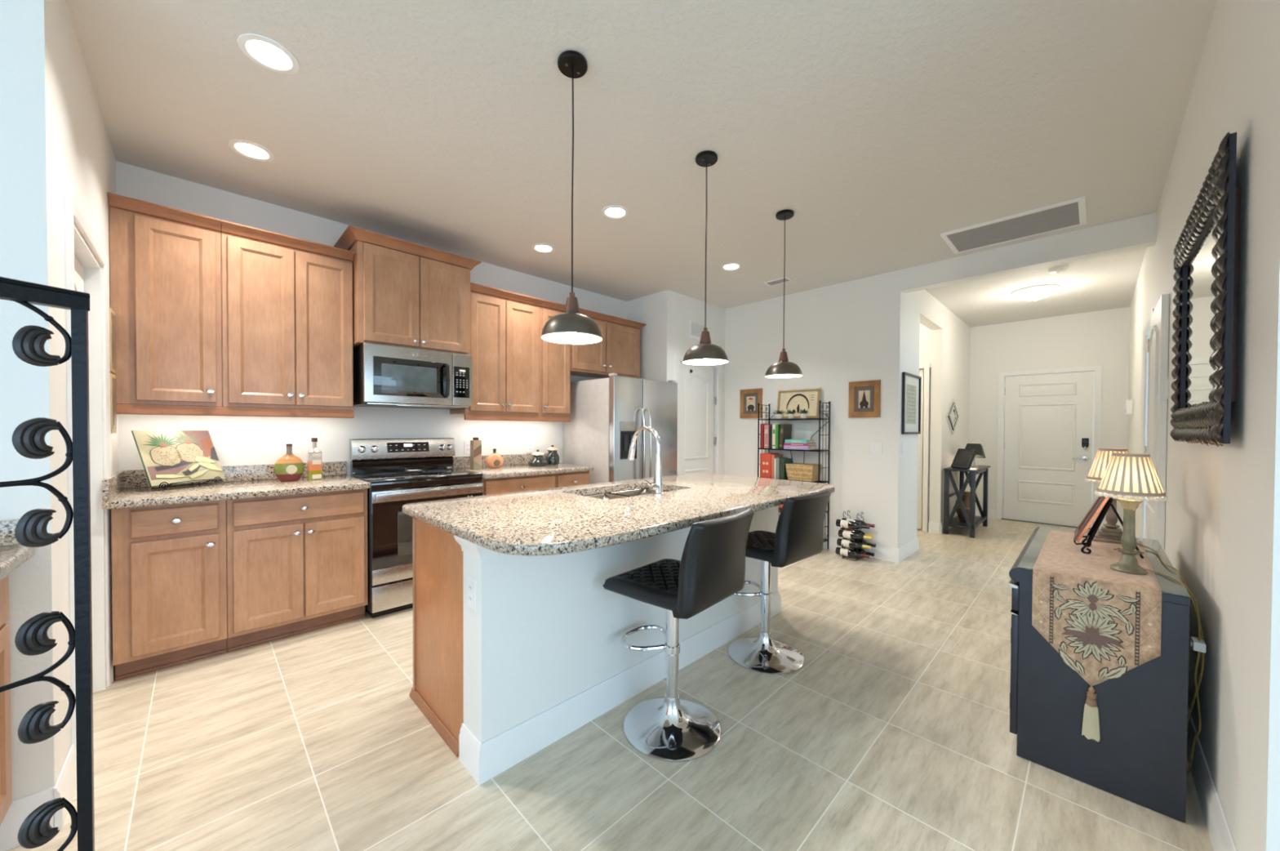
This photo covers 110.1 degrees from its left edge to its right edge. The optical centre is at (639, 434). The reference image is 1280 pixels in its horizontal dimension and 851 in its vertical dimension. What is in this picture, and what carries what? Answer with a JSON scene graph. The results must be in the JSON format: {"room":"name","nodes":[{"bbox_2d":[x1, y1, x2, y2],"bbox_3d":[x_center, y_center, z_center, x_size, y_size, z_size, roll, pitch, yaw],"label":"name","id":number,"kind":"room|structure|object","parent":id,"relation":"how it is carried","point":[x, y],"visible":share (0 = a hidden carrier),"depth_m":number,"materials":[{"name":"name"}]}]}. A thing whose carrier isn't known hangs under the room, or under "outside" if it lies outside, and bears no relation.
{"room":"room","nodes":[
{"label":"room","id":0,"kind":"room"},
{"bbox_2d":[0,0,119,800],"bbox_3d":[-2.509,-0.162,1.987,0.120,2.790,1.785,-1,1,-45],"label":"wall","id":1,"kind":"structure","parent":0,"point":[54,138],"depth_m":1.38,"materials":[{"name":"white"}]},
{"bbox_2d":[0,519,19,546],"bbox_3d":[-2.109,0.295,1.119,0.658,0.074,0.021,-1,1,-45],"label":"backsplash","id":2,"kind":"structure","parent":1,"relation":"attached to","point":[7,537],"depth_m":1.33,"materials":[{"name":"stone"}]},
{"bbox_2d":[74,255,84,292],"bbox_3d":[-2.382,0.221,1.841,0.071,2.010,0.720,-1,1,-45],"label":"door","id":3,"kind":"structure","parent":1,"relation":"in","point":[78,268],"depth_m":2.01,"materials":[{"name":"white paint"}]},
{"bbox_2d":[64,190,113,746],"bbox_3d":[-2.365,0.187,1.857,0.138,2.097,0.874,-1,1,-45],"label":"trim","id":4,"kind":"structure","parent":1,"relation":"attached to","point":[95,275],"depth_m":2.13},
{"bbox_2d":[109,307,115,373],"bbox_3d":[-2.694,-0.474,2.276,0.024,0.315,0.165,-1,1,-45],"label":"picture frame","id":5,"kind":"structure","parent":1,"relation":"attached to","point":[112,314],"depth_m":2.25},
{"bbox_2d":[110,373,116,433],"bbox_3d":[-2.695,-0.157,2.280,0.024,0.300,0.165,-1,1,-45],"label":"picture frame","id":6,"kind":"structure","parent":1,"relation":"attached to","point":[113,377],"depth_m":2.25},
{"bbox_2d":[115,160,626,475],"bbox_3d":[-1.627,-0.185,4.021,3.990,2.790,0.120,-1,1,-45],"label":"wall","id":7,"kind":"structure","parent":0,"point":[237,440],"depth_m":3.19,"materials":[{"name":"white"}]},
{"bbox_2d":[107,192,222,415],"bbox_3d":[-2.722,-0.681,2.591,0.429,1.140,0.369,-1,1,-45],"label":"upper cabinet","id":8,"kind":"object","parent":7,"relation":"attached to","point":[165,262],"visible":0.97,"depth_m":2.48,"materials":[{"name":"brown wood"}]},
{"bbox_2d":[221,219,355,417],"bbox_3d":[-2.330,-0.684,2.977,0.670,1.140,0.369,-1,1,-45],"label":"upper cabinet","id":9,"kind":"object","parent":7,"relation":"attached to","point":[287,301],"visible":0.95,"depth_m":2.83,"materials":[{"name":"brown wood"}]},
{"bbox_2d":[333,225,481,355],"bbox_3d":[-1.766,-1.008,3.440,0.906,0.750,0.491,-1,1,-45],"label":"upper cabinet","id":10,"kind":"object","parent":7,"relation":"attached to","point":[406,294],"visible":0.94,"depth_m":3.24,"materials":[{"name":"brown wood"}]},
{"bbox_2d":[353,342,471,408],"bbox_3d":[-1.749,-0.419,3.442,0.752,0.420,0.527,-1,1,-45],"label":"microwave oven","id":11,"kind":"object","parent":10,"relation":"attached to","point":[384,375],"visible":0.98,"depth_m":3.24,"materials":[{"name":"silver metal"}]},
{"bbox_2d":[449,282,542,421],"bbox_3d":[-1.277,-0.684,4.013,0.709,1.120,0.369,-1,1,-45],"label":"upper cabinet","id":12,"kind":"object","parent":7,"relation":"attached to","point":[505,325],"visible":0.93,"depth_m":3.89,"materials":[{"name":"brown wood"}]},
{"bbox_2d":[451,453,546,468],"bbox_3d":[-1.267,0.243,4.284,1.082,0.100,0.020,-1,1,-45],"label":"backsplash","id":13,"kind":"structure","parent":7,"relation":"attached to","point":[512,459],"depth_m":4.26,"materials":[{"name":"stone"}]},
{"bbox_2d":[539,299,570,421],"bbox_3d":[-0.904,-0.687,4.379,0.336,1.120,0.369,-1,1,-45],"label":"upper cabinet","id":14,"kind":"object","parent":7,"relation":"attached to","point":[554,388],"visible":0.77,"depth_m":4.26,"materials":[{"name":"brown wood"}]},
{"bbox_2d":[569,307,646,377],"bbox_3d":[-0.420,-0.944,4.851,1.013,0.615,0.369,-1,1,-45],"label":"upper cabinet","id":15,"kind":"object","parent":7,"relation":"attached to","point":[618,352],"visible":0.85,"depth_m":4.75,"materials":[{"name":"brown wood"}]},
{"bbox_2d":[6,517,1213,850],"bbox_3d":[1.825,1.323,1.116,12.550,0.120,9.200,-1,1,-45],"label":"floor","id":16,"kind":"structure","parent":0,"point":[891,732],"depth_m":1.71,"materials":[{"name":"tile"}]},
{"bbox_2d":[0,574,12,825],"bbox_3d":[-1.822,0.813,0.875,0.619,0.873,0.742,-1,1,-45],"label":"base cabinet","id":17,"kind":"object","parent":16,"relation":"on","point":[6,781],"visible":0.93,"depth_m":1.28,"materials":[{"name":"brown wood"}]},
{"bbox_2d":[0,519,35,580],"bbox_3d":[-1.830,0.319,0.859,0.690,0.112,0.783,-1,1,-45],"label":"countertop","id":18,"kind":"structure","parent":17,"relation":"on","point":[11,557],"depth_m":1.30,"materials":[{"name":"stone"}]},
{"bbox_2d":[0,276,94,850],"bbox_3d":[-0.970,0.517,0.497,0.020,1.480,0.476,1,1,25],"label":"rack","id":19,"kind":"object","parent":16,"relation":"on","point":[32,638],"visible":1,"depth_m":0.68,"materials":[{"name":"metal"}]},
{"bbox_2d":[111,499,226,680],"bbox_3d":[-2.621,0.788,2.520,0.411,0.873,0.649,-1,1,-45],"label":"base cabinet","id":20,"kind":"object","parent":16,"relation":"on","point":[169,562],"visible":0.97,"depth_m":2.31,"materials":[{"name":"brown wood"}]},
{"bbox_2d":[226,488,368,651],"bbox_3d":[-2.230,0.785,2.904,0.680,0.873,0.649,-1,1,-45],"label":"base cabinet","id":21,"kind":"object","parent":16,"relation":"on","point":[297,563],"visible":0.98,"depth_m":2.67,"materials":[{"name":"brown wood"}]},
{"bbox_2d":[101,461,370,509],"bbox_3d":[-2.374,0.278,2.737,1.117,0.139,0.674,-1,1,-45],"label":"countertop","id":22,"kind":"structure","parent":21,"relation":"on","point":[124,488],"depth_m":2.61,"materials":[{"name":"stone"}]},
{"bbox_2d":[151,475,222,488],"bbox_3d":[-2.688,0.209,2.625,0.143,0.200,0.326,0,1,7],"label":"plate stand","id":23,"kind":"object","parent":22,"relation":"on","point":[164,486],"visible":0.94,"depth_m":2.62,"materials":[{"name":"black metal"}]},
{"bbox_2d":[131,430,225,486],"bbox_3d":[-2.699,0.129,2.636,0.126,0.308,0.393,0,1,7],"label":"cutting board","id":24,"kind":"object","parent":23,"relation":"on","point":[169,456],"visible":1,"depth_m":2.61,"materials":[{"name":"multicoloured glass"}]},
{"bbox_2d":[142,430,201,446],"bbox_3d":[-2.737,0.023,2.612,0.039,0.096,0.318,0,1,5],"label":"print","id":25,"kind":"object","parent":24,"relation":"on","point":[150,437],"depth_m":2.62,"materials":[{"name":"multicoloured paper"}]},
{"bbox_2d":[150,442,204,466],"bbox_3d":[-2.702,0.114,2.618,0.050,0.135,0.272,0,1,5],"label":"print","id":26,"kind":"object","parent":24,"relation":"attached to","point":[162,454],"depth_m":2.61},
{"bbox_2d":[146,430,218,479],"bbox_3d":[-2.690,0.113,2.646,0.293,0.270,0.313,-1,1,-45],"label":"print","id":27,"kind":"object","parent":24,"relation":"attached to","point":[171,455],"depth_m":2.63},
{"bbox_2d":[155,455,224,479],"bbox_3d":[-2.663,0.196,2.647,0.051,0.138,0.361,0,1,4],"label":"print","id":28,"kind":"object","parent":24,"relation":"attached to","point":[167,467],"depth_m":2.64},
{"bbox_2d":[273,443,304,481],"bbox_3d":[-2.299,0.184,2.931,0.160,0.246,0.070,-1,1,-45],"label":"bottle","id":29,"kind":"object","parent":22,"relation":"on","point":[289,467],"visible":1,"depth_m":2.91,"materials":[{"name":"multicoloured glass"}]},
{"bbox_2d":[306,437,321,479],"bbox_3d":[-2.214,0.164,3.042,0.072,0.283,0.074,-1,1,-45],"label":"oil bottle","id":30,"kind":"object","parent":22,"relation":"on","point":[314,454],"visible":1,"depth_m":3.02,"materials":[{"name":"multicoloured"}]},
{"bbox_2d":[349,437,483,617],"bbox_3d":[-1.688,0.626,3.395,0.768,1.181,0.672,-1,1,-45],"label":"range","id":31,"kind":"object","parent":16,"relation":"on","point":[389,530],"visible":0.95,"depth_m":3.09,"materials":[{"name":"silver metal"}]},
{"bbox_2d":[350,467,482,483],"bbox_3d":[-1.679,0.304,3.380,0.764,0.017,0.555,-1,1,-45],"label":"cooktop","id":32,"kind":"object","parent":31,"relation":"in","point":[404,475],"depth_m":3.31,"materials":[{"name":"black glass"}]},
{"bbox_2d":[408,492,607,756],"bbox_3d":[-0.116,0.796,2.676,2.183,0.873,0.575,-1,1,-45],"label":"base cabinet","id":33,"kind":"object","parent":16,"relation":"on","point":[437,688],"visible":0.1,"depth_m":1.89,"materials":[{"name":"brown wood"}]},
{"bbox_2d":[402,472,834,555],"bbox_3d":[0.090,0.343,2.472,2.280,0.038,1.140,-1,1,-45],"label":"countertop","id":34,"kind":"structure","parent":33,"relation":"on","point":[553,521],"depth_m":1.95,"materials":[{"name":"stone"}]},
{"bbox_2d":[584,487,667,499],"bbox_3d":[-0.065,0.450,2.609,0.698,0.180,0.418,-1,1,-45],"label":"sink","id":35,"kind":"object","parent":34,"relation":"in","point":[631,492],"visible":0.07,"depth_m":2.82,"materials":[{"name":"metal"}]},
{"bbox_2d":[584,492,627,499],"bbox_3d":[-0.195,0.451,2.482,0.335,0.180,0.418,-1,1,-45],"label":"basin","id":36,"kind":"object","parent":35,"relation":"in","point":[604,495],"depth_m":2.69,"materials":[{"name":"silver metal"}]},
{"bbox_2d":[607,487,667,496],"bbox_3d":[0.064,0.448,2.736,0.335,0.180,0.418,-1,1,-45],"label":"basin","id":37,"kind":"object","parent":35,"relation":"in","point":[631,492],"depth_m":2.91,"materials":[{"name":"silver metal"}]},
{"bbox_2d":[627,425,663,494],"bbox_3d":[0.003,0.137,2.469,0.134,0.371,0.266,-1,1,-45],"label":"kitchen faucet","id":38,"kind":"object","parent":34,"relation":"on","point":[657,486],"visible":1,"depth_m":2.41,"materials":[{"name":"silver metal"}]},
{"bbox_2d":[481,473,555,495],"bbox_3d":[-1.188,0.775,3.929,0.683,0.873,0.649,-1,1,-45],"label":"base cabinet","id":39,"kind":"object","parent":16,"relation":"on","point":[520,483],"visible":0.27,"depth_m":3.69,"materials":[{"name":"brown wood"}]},
{"bbox_2d":[451,453,594,479],"bbox_3d":[-1.037,0.266,4.051,1.082,0.139,0.674,-1,1,-45],"label":"countertop","id":40,"kind":"structure","parent":39,"relation":"on","point":[513,464],"depth_m":3.97,"materials":[{"name":"stone"}]},
{"bbox_2d":[470,437,481,469],"bbox_3d":[-1.418,0.161,3.861,0.072,0.274,0.073,-1,1,-45],"label":"canister","id":41,"kind":"object","parent":40,"relation":"on","point":[475,444],"visible":1,"depth_m":3.84,"materials":[{"name":"brown"}]},
{"bbox_2d":[484,448,503,467],"bbox_3d":[-1.289,0.211,3.966,0.170,0.172,0.105,-1,1,-45],"label":"decanter","id":42,"kind":"object","parent":40,"relation":"on","point":[495,460],"visible":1,"depth_m":3.93,"materials":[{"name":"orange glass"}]},
{"bbox_2d":[528,448,547,466],"bbox_3d":[-0.966,0.218,4.229,0.184,0.154,0.184,-1,1,-45],"label":"lidded canister","id":43,"kind":"object","parent":40,"relation":"on","point":[537,460],"visible":1,"depth_m":4.18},
{"bbox_2d":[555,471,589,487],"bbox_3d":[-0.809,0.772,4.302,0.378,0.873,0.649,-1,1,-45],"label":"base cabinet","id":44,"kind":"object","parent":16,"relation":"on","point":[581,477],"visible":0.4,"depth_m":4.07,"materials":[{"name":"brown wood"}]},
{"bbox_2d":[563,373,677,484],"bbox_3d":[-0.178,0.314,4.712,0.900,1.784,0.889,-1,1,-45],"label":"refrigerator","id":45,"kind":"object","parent":16,"relation":"on","point":[606,414],"visible":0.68,"depth_m":4.37,"materials":[{"name":"metal"}]},
{"bbox_2d":[602,507,754,761],"bbox_3d":[0.160,0.776,1.884,0.547,0.937,0.424,1,1,41],"label":"bar stool","id":46,"kind":"object","parent":16,"relation":"on","point":[671,726],"visible":1,"depth_m":1.79,"materials":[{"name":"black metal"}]},
{"bbox_2d":[728,489,831,674],"bbox_3d":[0.727,0.770,2.491,0.424,0.937,0.547,0,1,-42],"label":"bar stool","id":47,"kind":"object","parent":16,"relation":"on","point":[798,535],"visible":0.84,"depth_m":2.37,"materials":[{"name":"black"}]},
{"bbox_2d":[757,400,830,549],"bbox_3d":[1.667,0.428,4.894,0.255,1.565,0.720,-1,1,-45],"label":"etagere shelf","id":48,"kind":"object","parent":16,"relation":"on","point":[769,419],"visible":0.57,"depth_m":4.72,"materials":[{"name":"black metal"}]},
{"bbox_2d":[760,452,779,478],"bbox_3d":[1.471,0.349,5.074,0.192,0.275,0.133,-1,1,-45],"label":"book","id":49,"kind":"object","parent":48,"relation":"on","point":[765,458],"visible":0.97,"depth_m":5.01,"materials":[{"name":"paper"}]},
{"bbox_2d":[778,423,791,448],"bbox_3d":[1.607,0.020,4.935,0.192,0.272,0.054,-1,1,-45],"label":"book","id":50,"kind":"object","parent":48,"relation":"on","point":[785,433],"visible":0.94,"depth_m":4.88,"materials":[{"name":"paper"}]},
{"bbox_2d":[777,386,821,418],"bbox_3d":[1.738,-0.341,4.916,0.071,0.335,0.480,-1,1,-45],"label":"picture","id":51,"kind":"object","parent":48,"relation":"on","point":[797,400],"visible":0.91,"depth_m":4.90,"materials":[{"name":"paper"}]},
{"bbox_2d":[785,462,822,481],"bbox_3d":[1.754,0.404,4.801,0.221,0.176,0.304,-1,1,-45],"label":"basket","id":52,"kind":"object","parent":48,"relation":"on","point":[806,472],"visible":0.98,"depth_m":4.72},
{"bbox_2d":[943,464,990,537],"bbox_3d":[4.156,0.811,5.672,0.970,0.799,0.330,-1,1,-45],"label":"console table","id":53,"kind":"object","parent":16,"relation":"on","point":[974,522],"visible":0.88,"depth_m":5.44,"materials":[{"name":"black paint"}]},
{"bbox_2d":[955,490,970,521],"bbox_3d":[4.088,0.904,5.621,0.213,0.370,0.213,-1,1,-45],"label":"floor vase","id":54,"kind":"object","parent":53,"relation":"on","point":[966,497],"visible":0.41,"depth_m":5.57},
{"bbox_2d":[951,448,977,469],"bbox_3d":[3.923,0.293,5.416,0.143,0.239,0.220,0,1,-13],"label":"picture frame","id":55,"kind":"object","parent":53,"relation":"on","point":[963,459],"visible":1,"depth_m":5.39,"materials":[{"name":"black paint"}]},
{"bbox_2d":[947,515,986,528],"bbox_3d":[4.149,1.101,5.682,0.920,0.022,0.295,-1,1,-45],"label":"shelf","id":56,"kind":"object","parent":53,"relation":"attached to","point":[955,522],"depth_m":5.49,"materials":[{"name":"black paint"}]},
{"bbox_2d":[1008,525,1190,822],"bbox_3d":[1.983,0.881,1.971,1.060,0.738,0.452,-1,1,-45],"label":"cabinet","id":57,"kind":"object","parent":16,"relation":"on","point":[1140,756],"visible":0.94,"depth_m":1.57,"materials":[{"name":"black paint"}]},
{"bbox_2d":[1031,529,1161,741],"bbox_3d":[1.934,0.791,1.913,0.969,0.568,0.321,-1,1,-45],"label":"table runner","id":58,"kind":"object","parent":57,"relation":"on","point":[1103,622],"visible":0.98,"depth_m":1.59,"materials":[{"name":"fabric"}]},
{"bbox_2d":[1084,448,1128,543],"bbox_3d":[2.245,0.287,2.126,0.184,0.439,0.186,-1,1,-45],"label":"table lamp","id":59,"kind":"object","parent":58,"relation":"on","point":[1110,533],"visible":0.44,"depth_m":2.11,"materials":[{"name":"beige"}]},
{"bbox_2d":[1073,497,1143,558],"bbox_3d":[2.012,0.390,1.922,0.193,0.240,0.208,-1,1,-45],"label":"easel","id":60,"kind":"object","parent":58,"relation":"on","point":[1089,537],"visible":0.96,"depth_m":1.90,"materials":[{"name":"black metal"}]},
{"bbox_2d":[1073,495,1109,542],"bbox_3d":[1.986,0.336,1.956,0.250,0.242,0.120,-1,1,-45],"label":"decorative plate","id":61,"kind":"object","parent":60,"relation":"on","point":[1100,501],"visible":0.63,"depth_m":1.89,"materials":[{"name":"orange metal"}]},
{"bbox_2d":[1093,453,1168,574],"bbox_3d":[1.830,0.291,1.672,0.184,0.439,0.186,-1,1,-45],"label":"table lamp","id":62,"kind":"object","parent":58,"relation":"on","point":[1129,474],"visible":1,"depth_m":1.65,"materials":[{"name":"fabric"}]},
{"bbox_2d":[1136,542,1206,773],"bbox_3d":[2.085,0.874,1.807,0.766,0.746,0.169,-1,1,-45],"label":"lamp cord","id":63,"kind":"object","parent":57,"relation":"hanging from","point":[1198,644],"visible":0.81,"depth_m":1.52,"materials":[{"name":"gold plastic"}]},
{"bbox_2d":[1189,635,1206,652],"bbox_3d":[1.881,0.708,1.509,0.060,0.030,0.032,-1,1,-45],"label":"switch","id":64,"kind":"object","parent":63,"relation":"attached to","point":[1198,644],"depth_m":1.49,"materials":[{"name":"white plastic"}]},
{"bbox_2d":[462,506,778,742],"bbox_3d":[0.142,0.801,2.415,2.149,0.874,0.155,-1,1,-45],"label":"wall","id":65,"kind":"structure","parent":0,"point":[544,630],"depth_m":1.83,"materials":[{"name":"white"}]},
{"bbox_2d":[466,573,476,611],"bbox_3d":[-0.625,0.585,1.654,0.007,0.118,0.072,-1,1,-45],"label":"electrical outlet","id":66,"kind":"object","parent":65,"relation":"attached to","point":[471,581],"visible":1,"depth_m":1.65,"materials":[{"name":"white plastic"}]},
{"bbox_2d":[453,534,497,559],"bbox_3d":[-0.602,0.409,1.653,0.095,0.072,0.190,-1,1,-45],"label":"trim","id":67,"kind":"structure","parent":65,"relation":"attached to","point":[479,552],"depth_m":1.61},
{"bbox_2d":[458,591,781,784],"bbox_3d":[0.146,1.171,2.414,2.183,0.135,0.172,-1,1,-45],"label":"baseboard","id":68,"kind":"structure","parent":65,"relation":"attached to","point":[485,760],"depth_m":1.92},
{"bbox_2d":[65,0,1217,327],"bbox_3d":[1.837,-1.587,1.077,12.550,0.120,9.200,-1,1,-45],"label":"ceiling","id":69,"kind":"structure","parent":0,"point":[886,128],"depth_m":2.20,"materials":[{"name":"white"}]},
{"bbox_2d":[227,138,275,161],"bbox_3d":[-2.135,-1.559,2.460,0.196,0.006,0.196,-1,1,-45],"label":"recessed light","id":70,"kind":"object","parent":69,"relation":"in","point":[249,149],"visible":1,"depth_m":2.46,"materials":[{"name":"white"}]},
{"bbox_2d":[237,33,299,74],"bbox_3d":[-1.513,-1.548,1.825,0.196,0.006,0.196,-1,1,-45],"label":"recessed light","id":71,"kind":"object","parent":69,"relation":"in","point":[266,52],"visible":1,"depth_m":1.82,"materials":[{"name":"white"}]},
{"bbox_2d":[540,50,602,344],"bbox_3d":[-0.282,-0.973,1.866,0.256,1.144,0.256,-1,1,-45],"label":"pendant light","id":72,"kind":"object","parent":69,"relation":"hanging from","point":[571,326],"visible":1,"depth_m":1.85,"materials":[{"name":"black metal"}]},
{"bbox_2d":[601,204,629,218],"bbox_3d":[-0.174,-1.560,3.144,0.196,0.006,0.196,-1,1,-45],"label":"recessed light","id":73,"kind":"object","parent":69,"relation":"in","point":[614,211],"visible":1,"depth_m":3.13,"materials":[{"name":"white"}]},
{"bbox_2d":[682,151,728,364],"bbox_3d":[0.370,-0.979,2.510,0.256,1.144,0.256,-1,1,-45],"label":"pendant light","id":74,"kind":"object","parent":69,"relation":"hanging from","point":[705,353],"visible":1,"depth_m":2.48,"materials":[{"name":"black"}]},
{"bbox_2d":[764,208,802,377],"bbox_3d":[1.019,-0.985,3.159,0.256,1.144,0.256,-1,1,-45],"label":"pendant light","id":75,"kind":"object","parent":69,"relation":"hanging from","point":[784,368],"visible":1,"depth_m":3.13,"materials":[{"name":"black"}]},
{"bbox_2d":[939,195,1086,253],"bbox_3d":[2.796,-1.546,3.368,0.530,0.014,0.800,-1,1,-45],"label":"ceiling vent","id":76,"kind":"object","parent":69,"relation":"in","point":[1073,212],"visible":1,"depth_m":3.32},
{"bbox_2d":[1011,284,1059,301],"bbox_3d":[4.275,-1.503,4.838,0.390,0.126,0.390,-1,1,-45],"label":"flush ceiling light","id":77,"kind":"object","parent":69,"relation":"attached to","point":[1035,292],"visible":1,"depth_m":4.75,"materials":[{"name":"white"}]},
{"bbox_2d":[626,289,725,474],"bbox_3d":[0.457,-0.197,5.531,1.100,2.790,0.650,-1,1,-45],"label":"wall","id":78,"kind":"structure","parent":0,"point":[667,314],"depth_m":5.10,"materials":[{"name":"white"}]},
{"bbox_2d":[679,362,716,474],"bbox_3d":[0.684,0.182,5.353,0.720,2.020,0.072,-1,1,-45],"label":"door","id":79,"kind":"structure","parent":78,"relation":"in","point":[696,381],"depth_m":5.32,"materials":[{"name":"white paint"}]},
{"bbox_2d":[689,319,706,339],"bbox_3d":[0.690,-1.228,5.277,0.320,0.200,0.012,-1,1,-45],"label":"air vent","id":80,"kind":"object","parent":78,"relation":"in","point":[696,328],"visible":0.66,"depth_m":5.25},
{"bbox_2d":[675,354,721,474],"bbox_3d":[0.666,0.153,5.357,0.854,2.097,0.138,-1,1,-45],"label":"trim","id":81,"kind":"structure","parent":78,"relation":"attached to","point":[717,370],"depth_m":5.58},
{"bbox_2d":[835,546,869,558],"bbox_3d":[2.083,1.165,4.381,0.074,0.074,0.303,-1,1,-45],"label":"wine bottle","id":82,"kind":"object","parent":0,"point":[839,550],"visible":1,"depth_m":4.37,"materials":[{"name":"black glass"}]},
{"bbox_2d":[835,519,870,528],"bbox_3d":[2.084,0.885,4.378,0.074,0.074,0.303,-1,1,-45],"label":"wine bottle","id":83,"kind":"object","parent":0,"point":[839,522],"visible":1,"depth_m":4.37,"materials":[{"name":"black glass"}]},
{"bbox_2d":[836,537,871,548],"bbox_3d":[2.092,1.076,4.372,0.074,0.074,0.303,-1,1,-45],"label":"wine bottle","id":84,"kind":"object","parent":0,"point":[846,543],"visible":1,"depth_m":4.36,"materials":[{"name":"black glass"}]},
{"bbox_2d":[838,528,872,539],"bbox_3d":[2.101,0.986,4.362,0.074,0.074,0.303,-1,1,-45],"label":"wine bottle","id":85,"kind":"object","parent":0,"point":[846,534],"visible":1,"depth_m":4.36,"materials":[{"name":"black glass"}]},
{"bbox_2d":[724,212,1156,547],"bbox_3d":[2.532,-0.177,4.686,0.675,2.790,3.705,-1,1,-45],"label":"wall","id":86,"kind":"structure","parent":0,"point":[868,328],"depth_m":4.55,"materials":[{"name":"white"}]},
{"bbox_2d":[739,388,762,417],"bbox_3d":[1.339,-0.373,5.401,0.021,0.350,0.300,-1,1,-45],"label":"framed print","id":87,"kind":"object","parent":86,"relation":"attached to","point":[749,398],"visible":0.98,"depth_m":5.40,"materials":[{"name":"brown wood"}]},
{"bbox_2d":[848,379,880,417],"bbox_3d":[2.245,-0.354,4.479,0.021,0.364,0.298,-1,1,-45],"label":"framed print","id":88,"kind":"object","parent":86,"relation":"attached to","point":[864,396],"visible":1,"depth_m":4.47,"materials":[{"name":"brown wood"}]},
{"bbox_2d":[858,390,870,408],"bbox_3d":[2.248,-0.354,4.481,0.002,0.174,0.108,-1,1,-45],"label":"print","id":89,"kind":"object","parent":88,"relation":"attached to","point":[864,395],"depth_m":4.48},
{"bbox_2d":[919,289,970,527],"bbox_3d":[3.176,-0.197,6.367,2.840,2.790,2.010,-1,1,-45],"label":"wall","id":90,"kind":"structure","parent":0,"point":[944,340],"depth_m":5.57,"materials":[{"name":"white"}]},
{"bbox_2d":[822,512,957,562],"bbox_3d":[2.979,1.133,6.171,3.412,0.135,2.007,-1,1,-45],"label":"baseboard","id":91,"kind":"structure","parent":90,"relation":"attached to","point":[881,552],"depth_m":4.46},
{"bbox_2d":[901,371,921,434],"bbox_3d":[2.742,-0.304,4.511,0.580,0.600,0.024,-1,1,-45],"label":"framed picture","id":92,"kind":"object","parent":90,"relation":"attached to","point":[911,383],"visible":1,"depth_m":4.50,"materials":[{"name":"black plastic"}]},
{"bbox_2d":[906,383,916,423],"bbox_3d":[2.740,-0.304,4.513,0.340,0.390,0.001,-1,1,-45],"label":"print","id":93,"kind":"object","parent":92,"relation":"attached to","point":[911,388],"depth_m":4.51},
{"bbox_2d":[917,368,923,528],"bbox_3d":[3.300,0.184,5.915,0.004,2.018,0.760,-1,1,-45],"label":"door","id":94,"kind":"structure","parent":90,"relation":"in","point":[921,371],"depth_m":5.66,"materials":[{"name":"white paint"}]},
{"bbox_2d":[919,362,929,531],"bbox_3d":[3.259,0.157,5.873,0.018,2.096,0.914,-1,1,-45],"label":"trim","id":95,"kind":"structure","parent":90,"relation":"attached to","point":[926,366],"depth_m":5.56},
{"bbox_2d":[946,397,959,434],"bbox_3d":[4.103,-0.239,5.852,0.720,0.480,0.021,-1,1,-45],"label":"wall mirror","id":96,"kind":"object","parent":90,"relation":"attached to","point":[953,416],"visible":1,"depth_m":5.82,"materials":[{"name":"silver glass"}]},
{"bbox_2d":[968,306,1129,521],"bbox_3d":[5.495,-0.183,6.120,0.120,2.790,1.835,-1,1,-45],"label":"wall","id":97,"kind":"structure","parent":0,"point":[1101,337],"depth_m":6.03,"materials":[{"name":"white"}]},
{"bbox_2d":[1003,370,1093,528],"bbox_3d":[5.496,0.191,6.059,0.093,2.018,0.898,-1,1,-45],"label":"door","id":98,"kind":"structure","parent":97,"relation":"in","point":[1048,428],"depth_m":6.04,"materials":[{"name":"white paint"}]},
{"bbox_2d":[996,365,1102,528],"bbox_3d":[5.525,0.166,6.079,0.138,2.092,1.029,-1,1,-45],"label":"trim","id":99,"kind":"structure","parent":97,"relation":"attached to","point":[1098,369],"depth_m":6.14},
{"bbox_2d":[1127,0,1279,850],"bbox_3d":[3.761,-0.152,3.212,6.430,2.790,0.120,-1,1,-45],"label":"wall","id":100,"kind":"structure","parent":0,"point":[1222,507],"depth_m":1.25,"materials":[{"name":"white"}]},
{"bbox_2d":[1138,308,1154,537],"bbox_3d":[3.835,0.194,3.304,0.854,2.097,0.138,-1,1,-45],"label":"trim","id":101,"kind":"structure","parent":100,"relation":"attached to","point":[1146,328],"depth_m":3.60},
{"bbox_2d":[1144,293,1168,550],"bbox_3d":[3.197,0.222,2.812,0.780,2.023,0.086,-1,1,-45],"label":"door","id":102,"kind":"structure","parent":100,"relation":"in","point":[1157,343],"depth_m":2.57,"materials":[{"name":"white paint"}]},
{"bbox_2d":[1169,131,1240,446],"bbox_3d":[2.002,-0.403,1.598,1.087,0.877,0.050,-1,1,-45],"label":"wall mirror","id":103,"kind":"object","parent":100,"relation":"attached to","point":[1206,277],"visible":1,"depth_m":1.43,"materials":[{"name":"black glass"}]},
{"bbox_2d":[1183,217,1219,408],"bbox_3d":[2.005,-0.403,1.595,0.810,0.600,0.009,-1,1,-45],"label":"mirror glass","id":104,"kind":"object","parent":103,"relation":"attached to","point":[1198,260],"depth_m":1.61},
{"bbox_2d":[1186,706,1236,850],"bbox_3d":[3.707,1.174,3.279,6.430,0.135,0.016,-1,1,-45],"label":"baseboard","id":105,"kind":"structure","parent":100,"relation":"attached to","point":[1219,831],"depth_m":1.44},
{"bbox_3d":[-3.303,-0.139,0.038,3.745,2.790,0.120,-1,1,-45],"label":"wall","id":106,"kind":"structure","parent":0,"visible":0},
{"bbox_2d":[0,743,76,850],"bbox_3d":[-3.260,1.187,0.190,3.762,0.135,0.277,-1,1,-45],"label":"baseboard","id":107,"kind":"structure","parent":106,"relation":"attached to","point":[65,786],"depth_m":1.39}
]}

